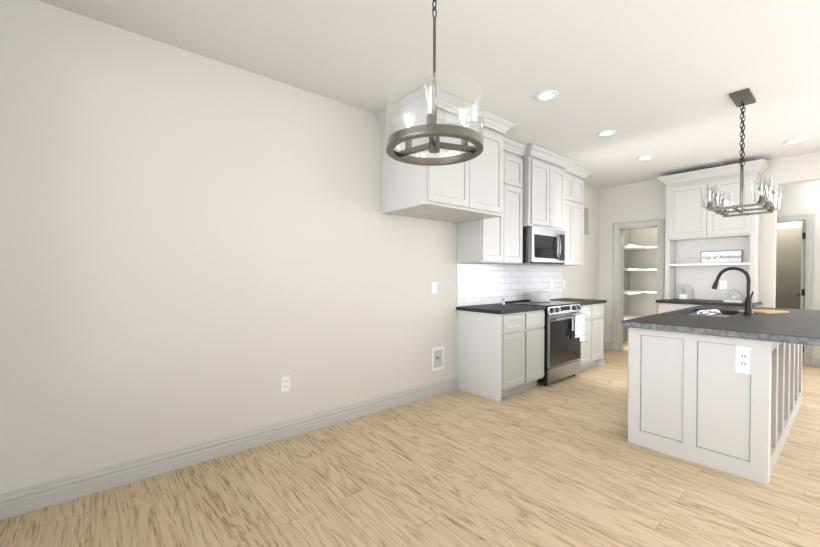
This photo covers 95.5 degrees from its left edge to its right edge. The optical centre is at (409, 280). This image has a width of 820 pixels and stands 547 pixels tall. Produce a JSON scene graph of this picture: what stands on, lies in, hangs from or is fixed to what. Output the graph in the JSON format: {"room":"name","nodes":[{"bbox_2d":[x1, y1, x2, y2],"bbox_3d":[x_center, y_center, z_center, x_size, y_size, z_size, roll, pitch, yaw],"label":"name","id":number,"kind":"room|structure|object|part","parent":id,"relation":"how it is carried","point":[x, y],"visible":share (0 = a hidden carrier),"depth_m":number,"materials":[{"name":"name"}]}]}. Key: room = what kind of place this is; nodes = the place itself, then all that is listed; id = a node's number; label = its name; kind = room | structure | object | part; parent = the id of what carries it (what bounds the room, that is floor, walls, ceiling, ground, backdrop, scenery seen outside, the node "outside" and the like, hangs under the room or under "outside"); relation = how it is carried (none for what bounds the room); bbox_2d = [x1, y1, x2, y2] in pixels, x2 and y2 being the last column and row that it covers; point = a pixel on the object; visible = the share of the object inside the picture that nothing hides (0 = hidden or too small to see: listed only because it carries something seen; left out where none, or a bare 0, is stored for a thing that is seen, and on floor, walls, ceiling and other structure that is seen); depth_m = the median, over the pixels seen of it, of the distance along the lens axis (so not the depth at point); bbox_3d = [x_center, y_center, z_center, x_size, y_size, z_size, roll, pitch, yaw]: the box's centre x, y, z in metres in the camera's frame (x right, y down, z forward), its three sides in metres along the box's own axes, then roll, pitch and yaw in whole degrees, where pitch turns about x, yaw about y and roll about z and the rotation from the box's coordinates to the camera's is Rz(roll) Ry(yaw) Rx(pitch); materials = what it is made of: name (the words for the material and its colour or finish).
{"room":"kitchen","nodes":[
{"label":"kitchen","id":0,"kind":"room"},
{"bbox_2d":[0,0,598,493],"bbox_3d":[0.500,-0.166,4.207,7.340,2.740,0.150,-1,1,-40],"label":"wall","id":1,"kind":"structure","parent":0,"point":[194,248],"depth_m":2.44,"materials":[{"name":"beige paint"}]},
{"bbox_2d":[0,377,457,519],"bbox_3d":[-0.799,1.156,3.032,3.455,0.130,0.018,-1,1,-40],"label":"baseboard","id":2,"kind":"structure","parent":1,"relation":"attached to","point":[33,497],"depth_m":2.47,"materials":[{"name":"beige paint"}]},
{"bbox_2d":[281,375,289,391],"bbox_3d":[-0.966,0.803,2.893,0.075,0.118,0.008,-1,1,-40],"label":"outlet","id":3,"kind":"object","parent":1,"relation":"attached to","point":[285,383],"visible":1,"depth_m":2.89,"materials":[{"name":"white plastic"}]},
{"bbox_2d":[431,282,436,293],"bbox_3d":[0.253,0.078,3.901,0.075,0.118,0.008,-1,1,-40],"label":"light switch","id":4,"kind":"object","parent":1,"relation":"attached to","point":[433,287],"visible":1,"depth_m":3.89,"materials":[{"name":"white plastic"}]},
{"bbox_2d":[431,346,443,370],"bbox_3d":[0.304,0.828,3.941,0.185,0.240,0.030,-1,1,-40],"label":"outlet box","id":5,"kind":"object","parent":1,"relation":"attached to","point":[437,358],"visible":1,"depth_m":3.94,"materials":[{"name":"white plastic"}]},
{"bbox_2d":[381,103,502,222],"bbox_3d":[0.328,-1.034,3.542,1.020,0.815,0.628,-1,1,-40],"label":"upper cabinet","id":6,"kind":"object","parent":1,"relation":"attached to","point":[470,190],"visible":0.69,"depth_m":3.29,"materials":[{"name":"grey paint"}]},
{"bbox_2d":[457,150,522,263],"bbox_3d":[0.922,-0.824,4.224,0.758,1.255,0.348,-1,1,-40],"label":"upper cabinet","id":7,"kind":"object","parent":1,"relation":"attached to","point":[497,240],"visible":0.69,"depth_m":4.10,"materials":[{"name":"grey paint"}]},
{"bbox_2d":[457,263,561,305],"bbox_3d":[1.401,0.036,4.859,2.285,0.481,0.008,-1,1,-40],"label":"tile backsplash","id":8,"kind":"structure","parent":1,"relation":"attached to","point":[479,284],"depth_m":4.64,"materials":[{"name":"white tile"}]},
{"bbox_2d":[522,155,564,230],"bbox_3d":[1.562,-1.049,4.703,0.838,0.820,0.428,-1,1,-40],"label":"upper cabinet","id":9,"kind":"object","parent":1,"relation":"attached to","point":[543,188],"visible":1,"depth_m":4.46,"materials":[{"name":"grey paint"}]},
{"bbox_2d":[510,226,564,264],"bbox_3d":[1.589,-0.420,4.694,0.770,0.432,0.490,-1,1,-40],"label":"microwave","id":10,"kind":"object","parent":9,"relation":"attached to","point":[543,246],"visible":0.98,"depth_m":4.47,"materials":[{"name":"silver metal"}]},
{"bbox_2d":[543,172,583,265],"bbox_3d":[2.119,-0.839,5.224,0.678,1.255,0.348,-1,1,-40],"label":"upper cabinet","id":11,"kind":"object","parent":1,"relation":"attached to","point":[574,220],"visible":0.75,"depth_m":5.12,"materials":[{"name":"grey paint"}]},
{"bbox_2d":[0,340,819,546],"bbox_3d":[3.158,1.247,2.957,9.790,0.050,8.350,-1,1,-40],"label":"floor","id":12,"kind":"structure","parent":0,"point":[563,462],"depth_m":2.19,"materials":[{"name":"wood"}]},
{"bbox_2d":[457,310,544,401],"bbox_3d":[1.025,0.767,4.170,0.799,0.875,0.598,-1,1,-40],"label":"base cabinet","id":13,"kind":"object","parent":12,"relation":"on","point":[499,356],"visible":1,"depth_m":3.91,"materials":[{"name":"grey paint"}]},
{"bbox_2d":[456,303,545,314],"bbox_3d":[1.021,0.308,4.154,0.823,0.038,0.608,-1,1,-40],"label":"countertop","id":14,"kind":"structure","parent":13,"relation":"on","point":[500,308],"depth_m":4.02,"materials":[{"name":"stone"}]},
{"bbox_2d":[503,300,584,385],"bbox_3d":[1.668,0.730,4.627,0.767,0.935,0.701,-1,1,-40],"label":"range","id":15,"kind":"object","parent":12,"relation":"on","point":[562,350],"visible":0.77,"depth_m":4.34,"materials":[{"name":"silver metal"}]},
{"bbox_2d":[530,288,550,301],"bbox_3d":[1.677,0.186,4.800,0.316,0.172,0.262,-1,1,-40],"label":"pot","id":16,"kind":"object","parent":15,"relation":"on","point":[540,295],"visible":1,"depth_m":4.70,"materials":[{"name":"white ceramic"}]},
{"bbox_2d":[572,313,583,340],"bbox_3d":[2.024,0.567,4.480,0.215,0.325,0.046,-1,1,-40],"label":"hanging towel","id":17,"kind":"object","parent":15,"relation":"hanging from","point":[578,324],"visible":1,"depth_m":4.46,"materials":[{"name":"white fabric"}]},
{"bbox_2d":[579,303,603,369],"bbox_3d":[2.227,0.752,5.175,0.784,0.875,0.598,-1,1,-40],"label":"base cabinet","id":18,"kind":"object","parent":12,"relation":"on","point":[592,348],"visible":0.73,"depth_m":4.98,"materials":[{"name":"grey paint"}]},
{"bbox_2d":[550,298,606,305],"bbox_3d":[2.241,0.293,5.173,0.818,0.038,0.608,-1,1,-40],"label":"countertop","id":19,"kind":"structure","parent":18,"relation":"on","point":[587,301],"depth_m":5.12,"materials":[{"name":"stone"}]},
{"bbox_2d":[659,303,758,312],"bbox_3d":[4.019,0.754,5.045,0.578,0.875,0.960,-1,1,-40],"label":"base cabinet","id":20,"kind":"object","parent":12,"relation":"on","point":[665,307],"depth_m":5.11,"materials":[{"name":"grey paint"}]},
{"bbox_2d":[656,299,761,306],"bbox_3d":[4.004,0.296,5.025,0.618,0.038,1.020,-1,1,-40],"label":"countertop","id":21,"kind":"structure","parent":20,"relation":"on","point":[697,302],"depth_m":4.93,"materials":[{"name":"stone"}]},
{"bbox_2d":[675,284,691,298],"bbox_3d":[3.982,0.158,5.422,0.039,0.222,0.208,-1,1,-40],"label":"decor","id":22,"kind":"object","parent":21,"relation":"on","point":[680,295],"visible":0.94,"depth_m":5.42,"materials":[{"name":"grey"}]},
{"bbox_2d":[657,159,768,302],"bbox_3d":[4.077,-0.603,5.073,0.428,1.753,1.120,-1,1,-40],"label":"hutch","id":23,"kind":"object","parent":21,"relation":"on","point":[693,227],"visible":0.94,"depth_m":5.07,"materials":[{"name":"grey paint"}]},
{"bbox_2d":[700,250,742,262],"bbox_3d":[4.270,-0.323,5.115,0.024,0.174,0.450,-1,1,-40],"label":"sign","id":24,"kind":"object","parent":23,"relation":"on","point":[730,256],"visible":1,"depth_m":5.09,"materials":[{"name":"white"}]},
{"bbox_2d":[723,289,744,302],"bbox_3d":[4.192,0.179,4.816,0.180,0.200,0.180,-1,1,-40],"label":"cloche","id":25,"kind":"object","parent":21,"relation":"on","point":[738,301],"visible":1,"depth_m":4.80,"materials":[{"name":"clear glass"}]},
{"bbox_2d":[627,314,802,485],"bbox_3d":[2.767,0.780,3.262,2.270,0.875,0.790,-1,1,-40],"label":"kitchen island","id":26,"kind":"object","parent":12,"relation":"on","point":[695,398],"visible":0.75,"depth_m":2.50,"materials":[{"name":"grey paint"}]},
{"bbox_2d":[621,305,819,345],"bbox_3d":[2.893,0.321,3.128,2.402,0.043,1.176,-1,1,-40],"label":"island countertop","id":27,"kind":"structure","parent":26,"relation":"on","point":[798,326],"depth_m":2.65,"materials":[{"name":"stone"}]},
{"bbox_2d":[693,309,721,315],"bbox_3d":[2.645,0.276,3.316,0.300,0.040,0.160,-1,1,-40],"label":"accessory","id":28,"kind":"object","parent":27,"relation":"on","point":[707,312],"visible":1,"depth_m":3.30,"materials":[{"name":"white fabric"}]},
{"bbox_2d":[688,313,731,316],"bbox_3d":[2.759,0.450,3.439,0.790,0.220,0.400,-1,1,-40],"label":"sink","id":29,"kind":"object","parent":27,"relation":"in","point":[719,315],"visible":0.02,"depth_m":3.69,"materials":[{"name":"silver metal"}]},
{"bbox_2d":[712,267,753,314],"bbox_3d":[2.885,0.087,3.333,0.103,0.418,0.292,-1,1,-40],"label":"faucet","id":30,"kind":"object","parent":27,"relation":"on","point":[748,305],"visible":1,"depth_m":3.24,"materials":[{"name":"brown metal"}]},
{"bbox_2d":[738,309,788,313],"bbox_3d":[3.275,0.286,3.451,0.340,0.016,0.220,0,1,-20],"label":"cutting board","id":31,"kind":"object","parent":27,"relation":"on","point":[763,311],"visible":0.85,"depth_m":3.37,"materials":[{"name":"brown wood"}]},
{"bbox_2d":[735,345,751,374],"bbox_3d":[2.080,0.494,2.321,0.008,0.170,0.078,-1,1,-40],"label":"outlet","id":32,"kind":"object","parent":26,"relation":"attached to","point":[743,354],"visible":1,"depth_m":2.32,"materials":[{"name":"white plastic"}]},
{"bbox_2d":[38,0,819,188],"bbox_3d":[3.158,-1.543,2.916,9.790,0.050,8.350,-1,1,-40],"label":"ceiling","id":33,"kind":"structure","parent":0,"point":[659,80],"depth_m":2.55,"materials":[{"name":"white paint"}]},
{"bbox_2d":[386,0,483,165],"bbox_3d":[0.118,-1.061,1.790,0.466,0.880,0.466,-1,1,-40],"label":"dining pendant light","id":34,"kind":"object","parent":33,"relation":"hanging from","point":[434,145],"depth_m":1.69,"materials":[{"name":"clear glass"}]},
{"bbox_3d":[0.118,-0.750,1.794,0.466,0.251,0.466,-1,1,-40],"label":"pendant dining shade","id":35,"kind":"part","parent":34,"relation":"part of","materials":[{"name":"clear glass"}]},
{"bbox_2d":[375,84,592,178],"bbox_3d":[1.227,-1.482,4.238,3.450,0.101,0.703,-1,1,-40],"label":"crown molding","id":36,"kind":"structure","parent":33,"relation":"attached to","point":[493,121],"depth_m":3.50,"materials":[{"name":"grey paint"}]},
{"bbox_2d":[535,90,557,100],"bbox_3d":[1.119,-1.515,3.057,0.183,0.009,0.183,1,1,44],"label":"recessed light","id":37,"kind":"object","parent":33,"relation":"in","point":[547,95],"depth_m":3.05,"materials":[{"name":"white plastic"}]},
{"bbox_2d":[596,130,615,136],"bbox_3d":[2.036,-1.527,3.862,0.183,0.009,0.183,0,1,11],"label":"recessed light","id":38,"kind":"object","parent":33,"relation":"in","point":[604,133],"depth_m":3.86,"materials":[{"name":"white plastic"}]},
{"bbox_2d":[637,156,653,160],"bbox_3d":[2.962,-1.539,4.688,0.183,0.009,0.183,0,1,11],"label":"recessed light","id":39,"kind":"object","parent":33,"relation":"in","point":[643,158],"depth_m":4.69,"materials":[{"name":"white plastic"}]},
{"bbox_2d":[702,159,722,167],"bbox_3d":[3.990,-1.542,4.915,0.350,0.009,0.150,-1,1,-40],"label":"ceiling vent","id":40,"kind":"object","parent":33,"relation":"in","point":[712,163],"visible":1,"depth_m":4.90,"materials":[{"name":"white plastic"}]},
{"bbox_2d":[700,88,782,216],"bbox_3d":[2.754,-1.042,3.088,0.658,0.956,0.438,-1,1,-40],"label":"light","id":41,"kind":"object","parent":33,"relation":"hanging from","point":[743,97],"depth_m":3.06,"materials":[{"name":"grey metal"}]},
{"bbox_3d":[2.754,-0.688,3.093,0.658,0.175,0.438,-1,1,-40],"label":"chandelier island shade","id":42,"kind":"part","parent":41,"relation":"part of","materials":[{"name":"clear glass"}]},
{"bbox_2d":[783,138,806,144],"bbox_3d":[4.236,-1.530,4.098,0.183,0.009,0.183,1,1,44],"label":"recessed light","id":43,"kind":"object","parent":33,"relation":"in","point":[794,141],"depth_m":4.09,"materials":[{"name":"white plastic"}]},
{"bbox_2d":[599,151,819,350],"bbox_3d":[5.432,-0.162,3.912,0.152,2.740,6.630,-1,1,-40],"label":"wall","id":44,"kind":"structure","parent":0,"point":[640,201],"depth_m":6.15,"materials":[{"name":"beige paint"}]},
{"bbox_2d":[612,218,664,350],"bbox_3d":[3.626,0.117,5.938,0.028,2.122,0.734,-1,1,-40],"label":"door frame","id":45,"kind":"structure","parent":44,"relation":"attached to","point":[660,223],"depth_m":6.11,"materials":[{"name":"beige paint"}]},
{"bbox_2d":[720,281,726,288],"bbox_3d":[4.306,0.060,5.118,0.006,0.116,0.072,-1,1,-40],"label":"outlet","id":46,"kind":"object","parent":44,"relation":"attached to","point":[723,284],"visible":1,"depth_m":5.11,"materials":[{"name":"white plastic"}]},
{"bbox_2d":[777,180,819,365],"bbox_3d":[6.078,-0.173,4.660,0.100,2.740,3.150,-1,1,-40],"label":"wall","id":47,"kind":"structure","parent":0,"point":[800,198],"depth_m":5.20,"materials":[{"name":"beige paint"}]},
{"bbox_2d":[775,227,801,308],"bbox_3d":[6.417,0.151,6.089,0.048,2.050,1.200,-1,1,-40],"label":"door","id":48,"kind":"structure","parent":47,"relation":"in","point":[788,265],"depth_m":6.19,"materials":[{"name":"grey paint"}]},
{"bbox_2d":[777,213,815,365],"bbox_3d":[5.287,0.123,5.509,0.028,2.122,0.944,-1,1,-40],"label":"door frame","id":49,"kind":"structure","parent":47,"relation":"attached to","point":[810,218],"depth_m":5.18,"materials":[{"name":"beige paint"}]},
{"bbox_2d":[797,221,805,362],"bbox_3d":[5.832,0.168,5.555,0.812,2.008,0.128,-1,1,-40],"label":"hall door","id":50,"kind":"structure","parent":47,"relation":"in","point":[802,294],"depth_m":5.26,"materials":[{"name":"beige paint"}]},
{"bbox_2d":[814,357,819,366],"bbox_3d":[5.902,1.130,4.797,0.018,0.130,0.955,-1,1,-40],"label":"baseboard","id":51,"kind":"structure","parent":47,"relation":"attached to","point":[816,359],"depth_m":5.14,"materials":[{"name":"beige paint"}]}
]}

